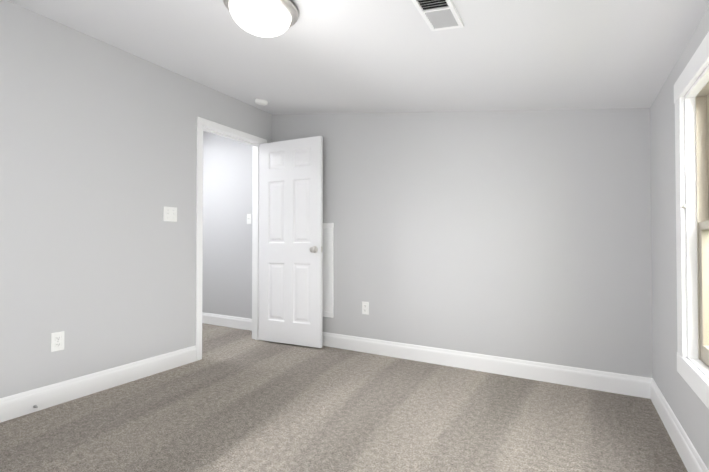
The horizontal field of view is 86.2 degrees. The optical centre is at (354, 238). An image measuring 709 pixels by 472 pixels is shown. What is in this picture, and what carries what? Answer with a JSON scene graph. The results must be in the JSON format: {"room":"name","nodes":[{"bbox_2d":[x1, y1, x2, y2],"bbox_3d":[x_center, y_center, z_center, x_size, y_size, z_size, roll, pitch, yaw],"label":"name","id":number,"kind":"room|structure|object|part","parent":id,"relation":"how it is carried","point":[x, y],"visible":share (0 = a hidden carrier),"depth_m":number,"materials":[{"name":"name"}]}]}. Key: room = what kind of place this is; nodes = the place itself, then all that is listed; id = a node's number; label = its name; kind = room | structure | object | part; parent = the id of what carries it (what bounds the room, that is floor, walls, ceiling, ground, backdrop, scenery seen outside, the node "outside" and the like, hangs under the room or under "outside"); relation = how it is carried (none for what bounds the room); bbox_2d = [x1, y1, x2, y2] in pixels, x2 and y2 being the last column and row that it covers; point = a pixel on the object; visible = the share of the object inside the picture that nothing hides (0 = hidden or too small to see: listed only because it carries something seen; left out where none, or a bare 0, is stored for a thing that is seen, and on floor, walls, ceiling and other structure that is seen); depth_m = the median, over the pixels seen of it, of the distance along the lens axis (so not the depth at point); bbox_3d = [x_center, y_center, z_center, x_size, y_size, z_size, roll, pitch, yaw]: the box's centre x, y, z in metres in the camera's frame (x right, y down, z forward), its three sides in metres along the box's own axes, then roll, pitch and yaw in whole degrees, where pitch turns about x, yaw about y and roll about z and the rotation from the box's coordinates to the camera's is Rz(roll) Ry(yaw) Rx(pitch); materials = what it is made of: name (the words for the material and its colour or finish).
{"room":"empty bedroom","nodes":[
{"label":"empty bedroom","id":0,"kind":"room"},
{"bbox_2d":[0,0,271,397],"bbox_3d":[-1.797,-0.226,2.530,0.120,2.500,3.740,0,-1,30],"label":"wall","id":1,"kind":"structure","parent":0,"point":[98,146],"depth_m":2.51,"materials":[{"name":"grey paint"}]},
{"bbox_2d":[51,331,63,351],"bbox_3d":[-1.828,0.636,2.335,0.009,0.115,0.070,0,-1,30],"label":"outlet","id":2,"kind":"object","parent":1,"relation":"attached to","point":[55,345],"visible":1,"depth_m":2.33,"materials":[{"name":"white plastic"}]},
{"bbox_2d":[0,346,195,422],"bbox_3d":[-1.964,0.953,2.088,0.014,0.130,2.533,0,-1,30],"label":"baseboard","id":3,"kind":"structure","parent":1,"relation":"attached to","point":[22,403],"depth_m":2.47,"materials":[{"name":"white paint"}]},
{"bbox_2d":[163,206,176,221],"bbox_3d":[-1.450,-0.190,2.994,0.021,0.115,0.116,0,-1,30],"label":"switch plate","id":4,"kind":"object","parent":1,"relation":"attached to","point":[169,214],"visible":1,"depth_m":3.00,"materials":[{"name":"white plastic"}]},
{"bbox_2d":[195,117,266,360],"bbox_3d":[-1.184,0.005,3.599,0.152,2.065,0.844,0,-1,30],"label":"door frame","id":5,"kind":"structure","parent":1,"relation":"attached to","point":[201,122],"depth_m":3.47,"materials":[{"name":"white paint"}]},
{"bbox_2d":[259,136,322,347],"bbox_3d":[-0.629,0.033,3.704,0.724,1.985,0.167,0,-1,25],"label":"door","id":6,"kind":"structure","parent":1,"relation":"in","point":[291,245],"depth_m":3.68,"materials":[{"name":"white paint"}]},
{"bbox_3d":[-0.347,0.106,3.574,0.104,0.066,0.167,0,-1,25],"label":"knob","id":7,"kind":"part","parent":6,"relation":"part of","materials":[{"name":"silver metal"}]},
{"bbox_2d":[202,131,252,318],"bbox_3d":[-1.498,-0.199,4.583,1.400,2.500,0.120,0,-1,30],"label":"wall","id":8,"kind":"structure","parent":0,"point":[227,232],"depth_m":4.49,"materials":[{"name":"grey paint"}]},
{"bbox_2d":[202,312,251,330],"bbox_3d":[-1.531,0.985,4.509,1.400,0.130,0.014,0,-1,30],"label":"baseboard","id":9,"kind":"structure","parent":8,"relation":"attached to","point":[208,318],"depth_m":4.48,"materials":[{"name":"white paint"}]},
{"bbox_2d":[247,214,250,223],"bbox_3d":[-1.212,-0.222,4.338,0.070,0.115,0.021,0,-1,30],"label":"hall light switch","id":10,"kind":"object","parent":8,"relation":"attached to","point":[248,218],"visible":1,"depth_m":4.34,"materials":[{"name":"white plastic"}]},
{"bbox_2d":[0,323,687,471],"bbox_3d":[-0.948,1.068,2.114,5.150,0.100,4.150,0,-1,30],"label":"floor","id":11,"kind":"structure","parent":0,"point":[236,400],"depth_m":2.09,"materials":[{"name":"carpet"}]},
{"bbox_2d":[7,0,708,114],"bbox_3d":[-0.334,-1.144,1.706,3.490,0.644,3.740,0,-1,30],"label":"ceiling","id":12,"kind":"structure","parent":0,"point":[349,56],"depth_m":2.15,"materials":[{"name":"white paint"}]},
{"bbox_2d":[223,0,297,36],"bbox_3d":[-0.442,-1.050,1.795,0.348,0.170,0.352,0,-1,30],"label":"ceiling light","id":13,"kind":"object","parent":12,"relation":"attached to","point":[267,18],"visible":1,"depth_m":1.73,"materials":[{"name":"white glass"}]},
{"bbox_2d":[255,99,267,105],"bbox_3d":[-0.869,-1.269,3.534,0.120,0.047,0.120,0,-1,30],"label":"smoke detector","id":14,"kind":"object","parent":12,"relation":"attached to","point":[261,102],"visible":1,"depth_m":3.50,"materials":[{"name":"white plastic"}]},
{"bbox_2d":[412,0,463,30],"bbox_3d":[0.356,-0.992,1.643,0.154,0.033,0.335,0,-1,30],"label":"ceiling vent","id":15,"kind":"object","parent":12,"relation":"in","point":[436,15],"visible":1,"depth_m":1.67,"materials":[{"name":"white metal"}]},
{"bbox_2d":[272,108,652,377],"bbox_3d":[0.617,-0.217,3.235,3.370,2.500,0.120,0,-1,30],"label":"wall","id":16,"kind":"structure","parent":0,"point":[521,234],"depth_m":2.90,"materials":[{"name":"grey paint"}]},
{"bbox_2d":[323,223,333,317],"bbox_3d":[-0.428,0.307,3.747,0.520,0.905,0.016,0,-1,30],"label":"access hatch","id":17,"kind":"object","parent":16,"relation":"attached to","point":[328,269],"visible":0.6,"depth_m":3.64,"materials":[{"name":"white paint"}]},
{"bbox_2d":[362,302,368,314],"bbox_3d":[0.099,0.636,3.445,0.070,0.115,0.009,0,-1,30],"label":"outlet","id":18,"kind":"object","parent":16,"relation":"attached to","point":[366,308],"visible":1,"depth_m":3.44,"materials":[{"name":"white plastic"}]},
{"bbox_2d":[322,332,647,397],"bbox_3d":[0.491,0.968,3.210,3.160,0.130,0.020,0,-1,30],"label":"baseboard","id":19,"kind":"structure","parent":16,"relation":"attached to","point":[631,385],"depth_m":2.85,"materials":[{"name":"white paint"}]},
{"bbox_2d":[650,7,708,469],"bbox_3d":[1.077,-0.249,0.817,0.170,2.500,3.620,0,-1,30],"label":"wall","id":20,"kind":"structure","parent":0,"point":[689,408],"depth_m":2.00,"materials":[{"name":"grey paint"}]},
{"bbox_2d":[648,378,708,471],"bbox_3d":[1.027,0.937,0.899,0.014,0.130,3.500,0,-1,30],"label":"baseboard","id":21,"kind":"structure","parent":20,"relation":"attached to","point":[686,450],"depth_m":1.83,"materials":[{"name":"white paint"}]},
{"bbox_2d":[674,32,708,408],"bbox_3d":[1.306,-0.058,1.306,0.119,1.350,1.040,0,-1,30],"label":"window","id":22,"kind":"structure","parent":20,"relation":"in","point":[692,370],"depth_m":1.67,"materials":[{"name":"white paint"}]},
{"bbox_2d":[695,81,708,366],"bbox_3d":[1.373,-0.048,1.267,0.166,1.190,0.850,0,-1,30],"label":"liner","id":23,"kind":"object","parent":22,"relation":"attached to","point":[701,154],"visible":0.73,"depth_m":1.66,"materials":[{"name":"beige paint"}]},
{"bbox_3d":[1.331,-0.051,1.292,0.061,1.148,0.814,0,-1,30],"label":"window sash","id":24,"kind":"part","parent":22,"relation":"part of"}
]}

